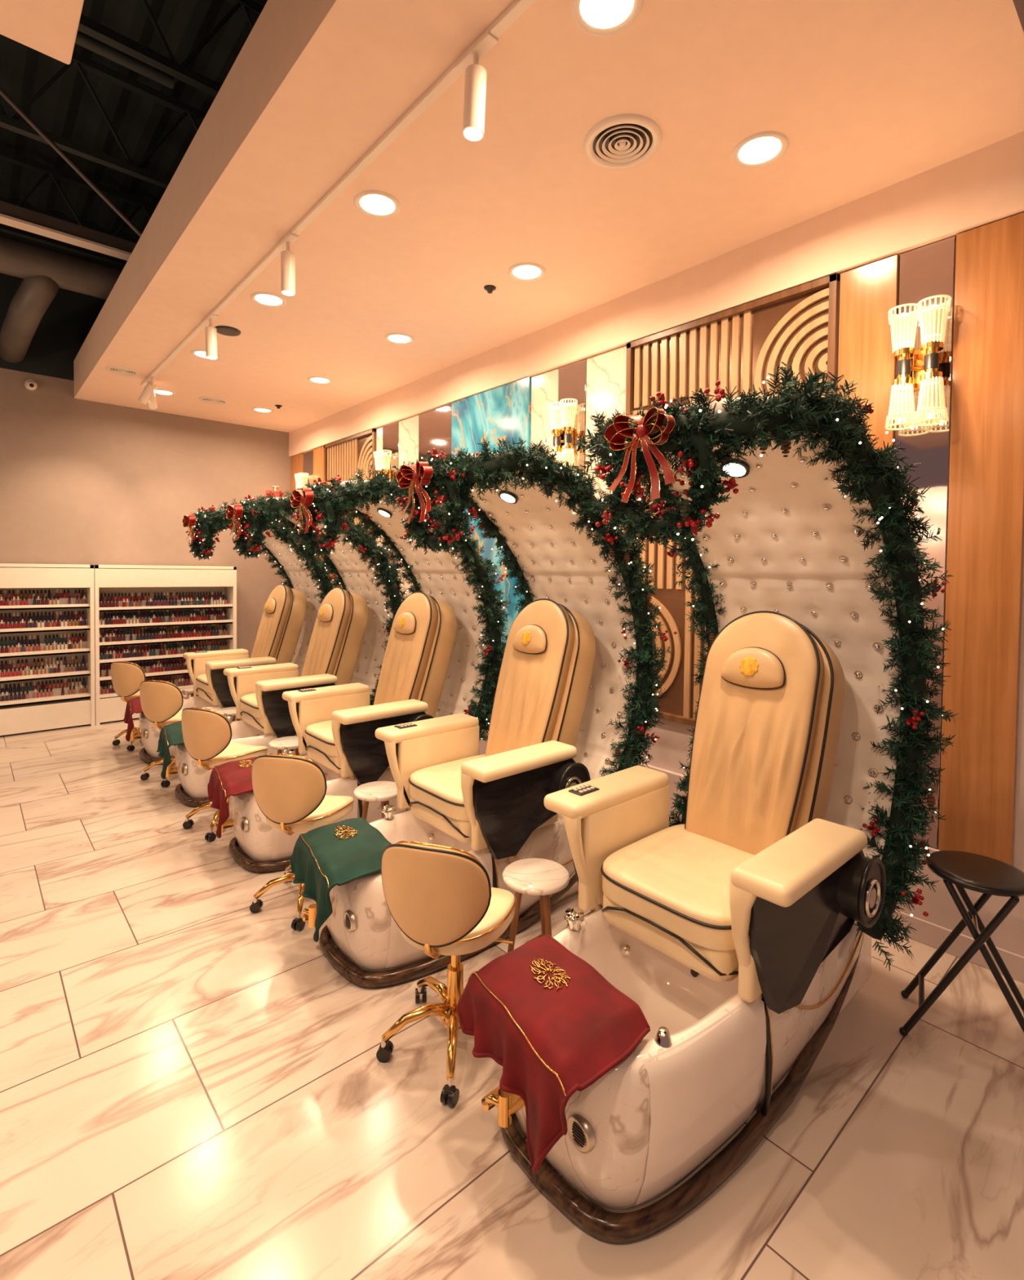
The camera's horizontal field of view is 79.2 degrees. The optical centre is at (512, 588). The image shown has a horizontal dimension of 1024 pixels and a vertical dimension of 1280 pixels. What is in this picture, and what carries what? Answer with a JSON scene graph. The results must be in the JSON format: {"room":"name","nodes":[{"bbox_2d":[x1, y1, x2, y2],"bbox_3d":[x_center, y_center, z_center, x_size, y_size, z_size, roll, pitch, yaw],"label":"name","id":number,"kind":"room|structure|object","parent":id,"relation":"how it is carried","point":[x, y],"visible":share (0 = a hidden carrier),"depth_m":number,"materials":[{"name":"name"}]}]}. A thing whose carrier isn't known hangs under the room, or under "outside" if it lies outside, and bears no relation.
{"room":"salon","nodes":[
{"label":"salon","id":0,"kind":"room"},
{"bbox_2d":[0,0,84,64],"bbox_3d":[-1.625,-1.961,-0.979,4.310,0.300,4.800,-1,2,-42],"label":"ceiling panel","id":1,"kind":"object","parent":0,"point":[50,28],"visible":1,"depth_m":2.07,"materials":[{"name":"paint"}]},
{"bbox_2d":[0,0,267,239],"bbox_3d":[-2.368,-3.634,1.378,8.360,0.040,10.400,-1,2,-42],"label":"deck","id":2,"kind":"object","parent":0,"point":[68,109],"visible":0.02,"depth_m":4.77,"materials":[{"name":"paint"}]},
{"bbox_2d":[0,234,122,363],"bbox_3d":[-5.284,-2.454,4.494,8.110,0.649,1.466,-1,2,-42],"label":"air duct","id":3,"kind":"object","parent":2,"relation":"hanging from","point":[44,270],"visible":0.51,"depth_m":5.06,"materials":[{"name":"grey metal"}]},
{"bbox_2d":[0,200,137,260],"bbox_3d":[-4.584,-2.730,3.724,8.140,0.120,0.120,-1,2,-42],"label":"steel beam","id":4,"kind":"structure","parent":2,"relation":"attached to","point":[11,215],"depth_m":4.72,"materials":[{"name":"white metal"}]},
{"bbox_2d":[0,87,142,236],"bbox_3d":[-3.119,-3.032,3.809,1.670,1.335,0.032,-1,2,-42],"label":"rod","id":5,"kind":"object","parent":2,"relation":"attached to","point":[2,93],"visible":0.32,"depth_m":4.02,"materials":[{"name":"grey metal"}]},
{"bbox_2d":[0,148,157,266],"bbox_3d":[-5.179,-3.324,4.378,8.150,0.650,0.060,-1,2,-42],"label":"roof truss","id":6,"kind":"object","parent":2,"relation":"attached to","point":[55,173],"visible":0.37,"depth_m":5.46,"materials":[{"name":"metal"}]},
{"bbox_2d":[0,51,207,188],"bbox_3d":[-4.117,-3.280,3.182,8.150,0.650,0.060,-1,2,-42],"label":"roof truss","id":7,"kind":"object","parent":2,"relation":"attached to","point":[81,61],"visible":0.45,"depth_m":4.32,"materials":[{"name":"metal"}]},
{"bbox_2d":[75,30,174,88],"bbox_3d":[-2.205,-2.871,1.726,9.363,0.260,3.270,2,2,31],"label":"pipe","id":8,"kind":"object","parent":2,"relation":"attached to","point":[82,39],"visible":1,"depth_m":3.27,"materials":[{"name":"metal"}]},
{"bbox_2d":[77,0,264,97],"bbox_3d":[-3.321,-3.248,2.285,8.150,0.650,0.060,-1,2,-42],"label":"roof truss","id":9,"kind":"object","parent":2,"relation":"attached to","point":[86,25],"visible":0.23,"depth_m":3.49,"materials":[{"name":"metal"}]},
{"bbox_2d":[0,196,291,657],"bbox_3d":[-5.828,-1.255,5.315,8.360,5.300,0.150,-1,2,-42],"label":"wall","id":10,"kind":"structure","parent":0,"point":[82,482],"depth_m":6.55,"materials":[{"name":"grey paint"}]},
{"bbox_2d":[24,379,37,390],"bbox_3d":[-4.734,-2.013,6.088,0.100,0.105,0.105,-1,2,-42],"label":"security camera","id":11,"kind":"object","parent":10,"relation":"attached to","point":[30,384],"visible":1,"depth_m":6.07,"materials":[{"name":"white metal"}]},
{"bbox_2d":[266,485,284,497],"bbox_3d":[-2.965,-1.173,7.739,0.220,0.225,0.030,-1,2,-42],"label":"exit sign","id":12,"kind":"object","parent":10,"relation":"attached to","point":[276,493],"visible":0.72,"depth_m":7.73,"materials":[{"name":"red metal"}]},
{"bbox_2d":[0,717,1023,1279],"bbox_3d":[-2.456,1.583,1.556,8.360,0.100,10.500,-1,2,-42],"label":"floor","id":13,"kind":"structure","parent":0,"point":[191,1088],"depth_m":1.84,"materials":[{"name":"tile"}]},
{"bbox_2d":[0,563,95,735],"bbox_3d":[-4.839,0.575,5.918,1.365,1.630,0.340,-1,2,-42],"label":"display","id":14,"kind":"object","parent":13,"relation":"on","point":[47,611],"visible":1,"depth_m":6.09,"materials":[{"name":"white laminate"}]},
{"bbox_2d":[111,661,146,751],"bbox_3d":[-3.330,1.022,5.638,0.493,0.782,0.526,1,2,15],"label":"chair","id":15,"kind":"object","parent":13,"relation":"on","point":[127,677],"visible":0.54,"depth_m":5.40,"materials":[{"name":"beige leather"}]},
{"bbox_2d":[139,680,183,787],"bbox_3d":[-2.539,1.054,4.749,0.493,0.782,0.526,1,2,12],"label":"chair","id":16,"kind":"object","parent":13,"relation":"on","point":[162,702],"visible":0.62,"depth_m":4.51,"materials":[{"name":"beige leather"}]},
{"bbox_2d":[93,564,236,725],"bbox_3d":[-3.812,0.561,6.829,1.370,1.630,0.340,-1,2,-42],"label":"display","id":17,"kind":"object","parent":13,"relation":"on","point":[148,617],"visible":0.75,"depth_m":6.73,"materials":[{"name":"white laminate"}]},
{"bbox_2d":[179,686,198,697],"bbox_3d":[-3.070,1.181,5.919,0.256,0.457,0.256,-1,2,-42],"label":"round side table","id":18,"kind":"object","parent":13,"relation":"on","point":[187,689],"visible":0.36,"depth_m":5.86,"materials":[{"name":"stone"}]},
{"bbox_2d":[181,706,268,841],"bbox_3d":[-1.751,1.087,3.857,0.493,0.782,0.526,1,2,18],"label":"chair","id":19,"kind":"object","parent":13,"relation":"on","point":[206,732],"visible":0.73,"depth_m":3.63,"materials":[{"name":"beige leather"}]},
{"bbox_2d":[129,508,324,764],"bbox_3d":[-2.506,0.348,5.616,1.641,2.147,0.958,-1,2,-45],"label":"chair","id":20,"kind":"object","parent":13,"relation":"on","point":[288,620],"visible":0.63,"depth_m":5.71,"materials":[{"name":"leather"}]},
{"bbox_2d":[123,696,142,741],"bbox_3d":[-3.074,1.069,5.207,0.338,0.326,0.521,-1,2,-36],"label":"towel","id":21,"kind":"object","parent":20,"relation":"on","point":[133,705],"visible":0.58,"depth_m":5.00,"materials":[{"name":"red fabric"}]},
{"bbox_2d":[129,689,242,757],"bbox_3d":[-2.557,1.168,5.612,1.560,0.508,0.630,-1,2,-42],"label":"tub","id":22,"kind":"object","parent":20,"relation":"in","point":[149,735],"depth_m":5.18,"materials":[{"name":"plastic"}]},
{"bbox_2d":[182,506,219,559],"bbox_3d":[-2.729,-0.486,5.403,0.236,0.476,0.454,-1,2,-38],"label":"wreath","id":23,"kind":"object","parent":20,"relation":"attached to","point":[202,548],"visible":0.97,"depth_m":5.33,"materials":[{"name":"green plant"}]},
{"bbox_2d":[191,498,336,606],"bbox_3d":[-2.314,0.170,5.792,1.235,1.920,1.085,-1,2,-42],"label":"garland","id":24,"kind":"object","parent":20,"relation":"attached to","point":[219,520],"visible":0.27,"depth_m":5.61,"materials":[{"name":"green plant"}]},
{"bbox_2d":[215,706,240,721],"bbox_3d":[-2.280,1.213,5.029,0.256,0.457,0.256,-1,2,-42],"label":"round side table","id":25,"kind":"object","parent":13,"relation":"on","point":[231,711],"visible":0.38,"depth_m":4.97,"materials":[{"name":"plastic"}]},
{"bbox_2d":[165,497,393,807],"bbox_3d":[-1.716,0.381,4.727,1.641,2.147,0.958,-1,2,-45],"label":"chair","id":26,"kind":"object","parent":13,"relation":"on","point":[346,646],"visible":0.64,"depth_m":4.82,"materials":[{"name":"leather"}]},
{"bbox_2d":[156,721,184,779],"bbox_3d":[-2.284,1.101,4.318,0.338,0.326,0.521,-1,2,-36],"label":"towel","id":27,"kind":"object","parent":26,"relation":"on","point":[171,734],"visible":0.68,"depth_m":4.14,"materials":[{"name":"green fabric"}]},
{"bbox_2d":[165,713,306,798],"bbox_3d":[-1.767,1.200,4.722,1.560,0.508,0.630,-1,2,-42],"label":"tub","id":28,"kind":"object","parent":26,"relation":"in","point":[193,779],"depth_m":4.28,"materials":[{"name":"ceramic"}]},
{"bbox_2d":[225,494,271,559],"bbox_3d":[-1.939,-0.453,4.514,0.236,0.476,0.454,-1,2,-38],"label":"wreath","id":29,"kind":"object","parent":26,"relation":"attached to","point":[244,544],"visible":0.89,"depth_m":4.44,"materials":[{"name":"green plant"}]},
{"bbox_2d":[230,488,408,705],"bbox_3d":[-1.532,0.189,4.905,1.260,1.926,1.104,-1,2,-42],"label":"garland","id":30,"kind":"object","parent":26,"relation":"on","point":[273,510],"visible":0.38,"depth_m":4.74,"materials":[{"name":"green plant"}]},
{"bbox_2d":[269,736,299,755],"bbox_3d":[-1.490,1.246,4.140,0.256,0.457,0.256,-1,2,-42],"label":"round side table","id":31,"kind":"object","parent":13,"relation":"on","point":[291,743],"visible":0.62,"depth_m":4.09,"materials":[{"name":"stone"}]},
{"bbox_2d":[249,753,355,931],"bbox_3d":[-0.959,1.119,2.970,0.493,0.782,0.526,1,2,10],"label":"chair","id":32,"kind":"object","parent":13,"relation":"on","point":[289,790],"visible":0.81,"depth_m":2.74,"materials":[{"name":"beige leather"}]},
{"bbox_2d":[213,480,488,872],"bbox_3d":[-0.927,0.413,3.837,1.641,2.147,0.958,-1,2,-45],"label":"chair","id":33,"kind":"object","parent":13,"relation":"on","point":[428,672],"visible":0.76,"depth_m":3.92,"materials":[{"name":"leather"}]},
{"bbox_2d":[207,756,257,838],"bbox_3d":[-1.494,1.134,3.428,0.338,0.326,0.521,-1,2,-36],"label":"towel","id":34,"kind":"object","parent":33,"relation":"on","point":[233,778],"visible":0.73,"depth_m":3.29,"materials":[{"name":"red fabric"}]},
{"bbox_2d":[213,747,406,861],"bbox_3d":[-0.977,1.232,3.833,1.560,0.508,0.630,-1,2,-42],"label":"tub","id":35,"kind":"object","parent":33,"relation":"in","point":[259,840],"depth_m":3.37,"materials":[{"name":"plastic"}]},
{"bbox_2d":[289,476,349,557],"bbox_3d":[-1.149,-0.421,3.624,0.236,0.476,0.454,-1,2,-38],"label":"wreath","id":36,"kind":"object","parent":33,"relation":"attached to","point":[304,498],"visible":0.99,"depth_m":3.55,"materials":[{"name":"green plant"}]},
{"bbox_2d":[377,507,392,517],"bbox_3d":[-0.808,-0.481,3.920,0.094,0.056,0.100,-1,2,-42],"label":"lamp","id":37,"kind":"object","parent":33,"relation":"attached to","point":[385,512],"depth_m":3.90,"materials":[{"name":"white plastic"}]},
{"bbox_2d":[294,464,511,742],"bbox_3d":[-0.735,0.235,4.012,1.235,1.920,1.085,-1,2,-42],"label":"garland","id":38,"kind":"object","parent":33,"relation":"attached to","point":[362,492],"visible":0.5,"depth_m":3.94,"materials":[{"name":"green plant"}]},
{"bbox_2d":[354,781,397,819],"bbox_3d":[-0.701,1.278,3.250,0.256,0.457,0.256,-1,2,-42],"label":"round side table","id":39,"kind":"object","parent":13,"relation":"on","point":[383,792],"visible":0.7,"depth_m":3.21,"materials":[{"name":"stone"}]},
{"bbox_2d":[376,840,516,1107],"bbox_3d":[-0.171,1.151,2.079,0.493,0.782,0.526,1,2,16],"label":"chair","id":40,"kind":"object","parent":13,"relation":"on","point":[442,900],"visible":0.89,"depth_m":1.86,"materials":[{"name":"beige leather"}]},
{"bbox_2d":[301,452,636,988],"bbox_3d":[-0.137,0.446,2.947,1.641,2.147,0.958,-1,2,-45],"label":"chair","id":41,"kind":"object","parent":13,"relation":"on","point":[562,678],"visible":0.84,"depth_m":3.01,"materials":[{"name":"leather"}]},
{"bbox_2d":[290,817,391,942],"bbox_3d":[-0.705,1.166,2.538,0.338,0.326,0.521,-1,2,-36],"label":"towel","id":42,"kind":"object","parent":41,"relation":"on","point":[323,858],"visible":0.95,"depth_m":2.42,"materials":[{"name":"green fabric"}]},
{"bbox_2d":[395,448,478,555],"bbox_3d":[-0.360,-0.389,2.734,0.236,0.476,0.454,-1,2,-38],"label":"wreath","id":43,"kind":"object","parent":41,"relation":"attached to","point":[445,535],"visible":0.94,"depth_m":2.67,"materials":[{"name":"green plant"}]},
{"bbox_2d":[301,804,578,971],"bbox_3d":[-0.187,1.265,2.943,1.560,0.508,0.630,-1,2,-42],"label":"tub","id":44,"kind":"object","parent":41,"relation":"in","point":[362,924],"depth_m":2.56,"materials":[{"name":"ceramic"}]},
{"bbox_2d":[498,490,518,503],"bbox_3d":[-0.018,-0.449,3.031,0.094,0.056,0.100,-1,2,-42],"label":"lamp","id":45,"kind":"object","parent":41,"relation":"attached to","point":[513,498],"depth_m":3.01,"materials":[{"name":"white plastic"}]},
{"bbox_2d":[390,436,677,776],"bbox_3d":[0.048,0.253,3.126,1.260,1.926,1.104,-1,2,-42],"label":"garland","id":46,"kind":"object","parent":41,"relation":"on","point":[495,468],"visible":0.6,"depth_m":3.00,"materials":[{"name":"green plant"}]},
{"bbox_2d":[502,857,569,952],"bbox_3d":[0.089,1.310,2.361,0.256,0.457,0.256,-1,2,-42],"label":"round side table","id":47,"kind":"object","parent":13,"relation":"on","point":[543,877],"visible":0.81,"depth_m":2.34,"materials":[{"name":"stone"}]},
{"bbox_2d":[481,396,901,1244],"bbox_3d":[0.653,0.478,2.058,1.641,2.147,0.958,-1,2,-45],"label":"chair","id":48,"kind":"object","parent":13,"relation":"on","point":[731,929],"visible":0.89,"depth_m":2.07,"materials":[{"name":"leather"}]},
{"bbox_2d":[457,934,650,1175],"bbox_3d":[0.085,1.198,1.649,0.338,0.326,0.521,-1,2,-36],"label":"towel","id":49,"kind":"object","parent":48,"relation":"on","point":[555,1026],"visible":1,"depth_m":1.54,"materials":[{"name":"red fabric"}]},
{"bbox_2d":[595,391,738,549],"bbox_3d":[0.430,-0.356,1.845,0.236,0.476,0.454,-1,2,-38],"label":"wreath","id":50,"kind":"object","parent":48,"relation":"attached to","point":[689,432],"visible":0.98,"depth_m":1.79,"materials":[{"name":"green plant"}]},
{"bbox_2d":[515,905,872,1212],"bbox_3d":[0.628,1.316,2.077,1.490,0.470,0.630,-1,2,-42],"label":"tub","id":51,"kind":"object","parent":48,"relation":"in","point":[715,1048],"depth_m":1.63,"materials":[{"name":"ceramic"}]},
{"bbox_2d":[720,458,750,478],"bbox_3d":[0.771,-0.417,2.141,0.094,0.056,0.100,-1,2,-42],"label":"lamp","id":52,"kind":"object","parent":48,"relation":"attached to","point":[741,470],"depth_m":2.13,"materials":[{"name":"white plastic"}]},
{"bbox_2d":[572,360,962,971],"bbox_3d":[0.845,0.300,2.233,1.235,1.920,1.085,-1,2,-42],"label":"garland","id":53,"kind":"object","parent":48,"relation":"attached to","point":[781,415],"visible":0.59,"depth_m":2.10,"materials":[{"name":"green plant"}]},
{"bbox_2d":[899,850,1023,1036],"bbox_3d":[1.599,1.259,2.134,0.427,0.603,0.300,2,2,33],"label":"folding stool","id":54,"kind":"object","parent":13,"relation":"on","point":[988,876],"visible":1,"depth_m":2.10,"materials":[{"name":"black plastic"}]},
{"bbox_2d":[73,0,1023,432],"bbox_3d":[-1.207,-2.062,4.365,2.290,0.380,7.360,-1,2,-42],"label":"ceiling","id":55,"kind":"structure","parent":0,"point":[868,97],"depth_m":2.67,"materials":[{"name":"paint"}]},
{"bbox_2d":[106,365,139,376],"bbox_3d":[-3.429,-1.915,5.448,0.250,0.018,0.250,-1,2,-42],"label":"ceiling air vent","id":56,"kind":"object","parent":55,"relation":"in","point":[123,371],"depth_m":5.43,"materials":[{"name":"white metal"}]},
{"bbox_2d":[154,388,175,395],"bbox_3d":[-3.446,-1.936,6.100,0.220,0.012,0.220,-1,2,-42],"label":"recessed light","id":57,"kind":"object","parent":55,"relation":"in","point":[157,391],"visible":0.8,"depth_m":6.10,"materials":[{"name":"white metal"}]},
{"bbox_2d":[191,349,221,359],"bbox_3d":[-2.484,-1.897,5.016,0.220,0.012,0.220,-1,2,-42],"label":"recessed light","id":58,"kind":"object","parent":55,"relation":"in","point":[201,353],"visible":0.66,"depth_m":5.00,"materials":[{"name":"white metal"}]},
{"bbox_2d":[199,395,228,404],"bbox_3d":[-3.076,-1.936,6.376,0.275,0.018,0.275,-1,2,-42],"label":"ceiling air vent","id":59,"kind":"object","parent":55,"relation":"in","point":[211,400],"depth_m":6.36,"materials":[{"name":"white metal"}]},
{"bbox_2d":[214,325,240,336],"bbox_3d":[-2.075,-1.879,4.510,0.180,0.012,0.180,-1,2,-42],"label":"ceiling speaker","id":60,"kind":"object","parent":55,"relation":"in","point":[223,330],"depth_m":4.49},
{"bbox_2d":[251,407,273,413],"bbox_3d":[-2.721,-1.946,6.744,0.220,0.012,0.220,-1,2,-42],"label":"recessed light","id":61,"kind":"object","parent":55,"relation":"in","point":[262,410],"visible":1,"depth_m":6.75,"materials":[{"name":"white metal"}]},
{"bbox_2d":[250,291,286,307],"bbox_3d":[-1.568,-1.859,3.985,0.220,0.012,0.220,-1,2,-42],"label":"recessed light","id":62,"kind":"object","parent":55,"relation":"in","point":[265,299],"visible":1,"depth_m":3.98,"materials":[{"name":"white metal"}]},
{"bbox_2d":[275,404,282,408],"bbox_3d":[-2.477,-1.928,6.560,0.076,0.030,0.076,-1,2,-42],"label":"sprinkler head","id":63,"kind":"object","parent":55,"relation":"attached to","point":[278,406],"visible":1,"depth_m":6.55},
{"bbox_2d":[307,376,332,384],"bbox_3d":[-1.758,-1.906,5.660,0.220,0.012,0.220,-1,2,-42],"label":"recessed light","id":64,"kind":"object","parent":55,"relation":"in","point":[316,380],"visible":1,"depth_m":5.66,"materials":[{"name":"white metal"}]},
{"bbox_2d":[137,0,536,409],"bbox_3d":[-1.422,-1.707,3.525,0.180,0.288,6.250,-1,2,-42],"label":"track light","id":65,"kind":"object","parent":55,"relation":"attached to","point":[475,86],"visible":1,"depth_m":2.46,"materials":[{"name":"white metal"}]},
{"bbox_2d":[353,190,400,218],"bbox_3d":[-0.639,-1.821,2.938,0.220,0.012,0.220,-1,2,-42],"label":"recessed light","id":66,"kind":"object","parent":55,"relation":"in","point":[378,204],"visible":1,"depth_m":2.93,"materials":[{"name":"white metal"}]},
{"bbox_2d":[384,332,414,344],"bbox_3d":[-0.843,-1.869,4.628,0.220,0.012,0.220,-1,2,-42],"label":"recessed light","id":67,"kind":"object","parent":55,"relation":"in","point":[397,338],"visible":1,"depth_m":4.62,"materials":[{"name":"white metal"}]},
{"bbox_2d":[484,284,496,293],"bbox_3d":[-0.135,-1.829,3.786,0.076,0.030,0.076,-1,2,-42],"label":"sprinkler head","id":68,"kind":"object","parent":55,"relation":"attached to","point":[490,288],"visible":1,"depth_m":3.77},
{"bbox_2d":[508,262,546,281],"bbox_3d":[0.086,-1.831,3.582,0.220,0.012,0.220,-1,2,-42],"label":"recessed light","id":69,"kind":"object","parent":55,"relation":"in","point":[524,271],"visible":1,"depth_m":3.57,"materials":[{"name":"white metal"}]},
{"bbox_2d":[570,0,643,36],"bbox_3d":[0.290,-1.783,1.891,0.220,0.012,0.220,-1,2,-42],"label":"recessed light","id":70,"kind":"object","parent":55,"relation":"in","point":[602,18],"visible":1,"depth_m":1.92,"materials":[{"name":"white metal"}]},
{"bbox_2d":[583,113,662,169],"bbox_3d":[0.446,-1.795,2.498,0.312,0.018,0.312,-1,2,-42],"label":"ceiling air vent","id":71,"kind":"object","parent":55,"relation":"in","point":[626,140],"depth_m":2.48,"materials":[{"name":"white metal"}]},
{"bbox_2d":[731,130,789,168],"bbox_3d":[1.015,-1.793,2.535,0.220,0.012,0.220,-1,2,-42],"label":"recessed light","id":72,"kind":"object","parent":55,"relation":"in","point":[763,148],"visible":1,"depth_m":2.53,"materials":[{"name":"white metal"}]},
{"bbox_2d":[640,255,1023,872],"bbox_3d":[0.672,-1.154,4.099,0.150,5.300,10.300,-1,2,-42],"label":"wall","id":73,"kind":"structure","parent":0,"point":[672,747],"depth_m":3.61,"materials":[{"name":"white paint"}]},
{"bbox_2d":[290,453,303,493],"bbox_3d":[-2.694,-0.368,7.768,0.030,2.610,0.364,-1,2,-42],"label":"wood wall panel","id":74,"kind":"object","parent":73,"relation":"attached to","point":[296,461],"visible":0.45,"depth_m":7.76,"materials":[{"name":"brown wood"}]},
{"bbox_2d":[303,449,313,488],"bbox_3d":[-2.468,-0.359,7.521,0.020,2.610,0.294,-1,2,-42],"label":"mirror panel","id":75,"kind":"object","parent":73,"relation":"attached to","point":[308,455],"visible":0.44,"depth_m":7.46,"materials":[{"name":"silver glass"}]},
{"bbox_2d":[294,472,308,489],"bbox_3d":[-2.522,-1.128,7.445,0.146,0.508,0.230,-1,2,-42],"label":"wall sconce","id":76,"kind":"object","parent":75,"relation":"attached to","point":[300,481],"visible":0.43,"depth_m":7.37,"materials":[{"name":"glass"}]},
{"bbox_2d":[313,445,324,562],"bbox_3d":[-2.266,-0.351,7.286,0.030,2.610,0.314,-1,2,-42],"label":"wood wall panel","id":77,"kind":"object","parent":73,"relation":"attached to","point":[318,453],"visible":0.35,"depth_m":7.25,"materials":[{"name":"brown wood"}]},
{"bbox_2d":[324,428,376,588],"bbox_3d":[-1.775,-0.483,6.720,0.045,2.305,1.160,-1,2,-42],"label":"lattice screen","id":78,"kind":"object","parent":73,"relation":"attached to","point":[342,457],"visible":0.23,"depth_m":6.66,"materials":[{"name":"brown wood"}]},
{"bbox_2d":[376,426,382,554],"bbox_3d":[-1.336,-0.313,6.247,0.020,2.610,0.124,-1,2,-42],"label":"wall panel","id":79,"kind":"object","parent":73,"relation":"attached to","point":[380,430],"visible":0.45,"depth_m":6.21,"materials":[{"name":"white stone"}]},
{"bbox_2d":[382,421,399,578],"bbox_3d":[-1.194,-0.307,6.086,0.020,2.610,0.294,-1,2,-42],"label":"mirror panel","id":80,"kind":"object","parent":73,"relation":"attached to","point":[390,432],"visible":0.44,"depth_m":6.02,"materials":[{"name":"silver glass"}]},
{"bbox_2d":[373,449,391,480],"bbox_3d":[-1.248,-1.076,6.009,0.146,0.508,0.230,-1,2,-42],"label":"wall sconce","id":81,"kind":"object","parent":80,"relation":"attached to","point":[382,461],"visible":0.44,"depth_m":5.94,"materials":[{"name":"white glass"}]},
{"bbox_2d":[398,414,419,603],"bbox_3d":[-0.978,-0.298,5.843,0.020,2.610,0.344,-1,2,-42],"label":"wall panel","id":82,"kind":"object","parent":73,"relation":"attached to","point":[409,427],"visible":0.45,"depth_m":5.81,"materials":[{"name":"white stone"}]},
{"bbox_2d":[418,403,452,507],"bbox_3d":[-0.686,-0.286,5.514,0.020,2.610,0.524,-1,2,-42],"label":"mirror panel","id":83,"kind":"object","parent":73,"relation":"attached to","point":[435,425],"visible":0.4,"depth_m":5.46,"materials":[{"name":"silver glass"}]},
{"bbox_2d":[451,377,531,457],"bbox_3d":[-0.175,-1.295,4.911,0.035,0.547,0.986,-1,2,-42],"label":"painting","id":84,"kind":"object","parent":73,"relation":"attached to","point":[493,415],"depth_m":4.85},
{"bbox_2d":[463,509,525,646],"bbox_3d":[-0.141,-0.103,4.891,0.035,1.087,0.762,-1,2,-42],"label":"painting","id":85,"kind":"object","parent":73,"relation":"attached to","point":[506,585],"depth_m":4.80},
{"bbox_2d":[530,368,559,455],"bbox_3d":[0.227,-0.249,4.486,0.020,2.610,0.274,-1,2,-42],"label":"wall panel","id":86,"kind":"object","parent":73,"relation":"attached to","point":[544,386],"visible":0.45,"depth_m":4.46,"materials":[{"name":"white stone"}]},
{"bbox_2d":[558,359,586,478],"bbox_3d":[0.406,-0.242,4.284,0.020,2.610,0.254,-1,2,-42],"label":"mirror panel","id":87,"kind":"object","parent":73,"relation":"attached to","point":[573,376],"visible":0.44,"depth_m":4.21,"materials":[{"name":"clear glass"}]},
{"bbox_2d":[548,398,577,474],"bbox_3d":[0.351,-1.011,4.208,0.146,0.508,0.230,-1,2,-42],"label":"wall sconce","id":88,"kind":"object","parent":87,"relation":"attached to","point":[562,418],"visible":0.66,"depth_m":4.15,"materials":[{"name":"glass"}]},
{"bbox_2d":[585,345,626,531],"bbox_3d":[0.608,-0.233,4.056,0.020,2.610,0.344,-1,2,-42],"label":"wall panel","id":89,"kind":"object","parent":73,"relation":"attached to","point":[606,371],"visible":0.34,"depth_m":4.04,"materials":[{"name":"white stone"}]},
{"bbox_2d":[288,130,1023,456],"bbox_3d":[-0.372,-1.733,5.117,0.050,0.300,7.360,-1,2,-42],"label":"cove light","id":90,"kind":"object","parent":73,"relation":"attached to","point":[985,185],"depth_m":3.25,"materials":[{"name":"paint"}]},
{"bbox_2d":[623,272,840,726],"bbox_3d":[1.133,-0.364,3.444,0.045,2.305,1.245,-1,2,-42],"label":"decorative wall panel","id":91,"kind":"object","parent":73,"relation":"attached to","point":[740,345],"visible":0.27,"depth_m":3.49,"materials":[{"name":"beige wood"}]},
{"bbox_2d":[479,728,1023,956],"bbox_3d":[-0.398,1.246,5.203,0.035,0.420,7.360,-1,2,-42],"label":"trim","id":92,"kind":"structure","parent":73,"relation":"attached to","point":[943,911],"depth_m":2.63,"materials":[{"name":"white paint"}]},
{"bbox_2d":[837,253,900,467],"bbox_3d":[1.636,-0.191,2.891,0.030,2.610,0.241,-1,2,-42],"label":"wood wall panel","id":93,"kind":"object","parent":73,"relation":"attached to","point":[868,292],"visible":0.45,"depth_m":2.84,"materials":[{"name":"brown wood"}]},
{"bbox_2d":[894,235,956,848],"bbox_3d":[1.792,-0.185,2.722,0.020,2.610,0.206,-1,2,-42],"label":"mirror panel","id":94,"kind":"object","parent":73,"relation":"attached to","point":[929,270],"visible":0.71,"depth_m":2.67,"materials":[{"name":"silver glass"}]},
{"bbox_2d":[884,294,951,430],"bbox_3d":[1.738,-0.954,2.645,0.146,0.508,0.230,-1,2,-42],"label":"wall sconce","id":95,"kind":"object","parent":94,"relation":"attached to","point":[926,378],"visible":1,"depth_m":2.63,"materials":[{"name":"glass"}]},
{"bbox_2d":[892,910,1023,982],"bbox_3d":[0.558,1.446,4.093,0.013,0.100,10.300,-1,2,-42],"label":"baseboard","id":96,"kind":"structure","parent":73,"relation":"attached to","point":[932,935],"depth_m":2.61,"materials":[{"name":"white paint"}]},
{"bbox_2d":[938,212,1023,866],"bbox_3d":[1.943,-0.179,2.545,0.030,2.610,0.249,-1,2,-42],"label":"wood wall panel","id":97,"kind":"object","parent":73,"relation":"attached to","point":[986,529],"visible":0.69,"depth_m":2.53,"materials":[{"name":"brown wood"}]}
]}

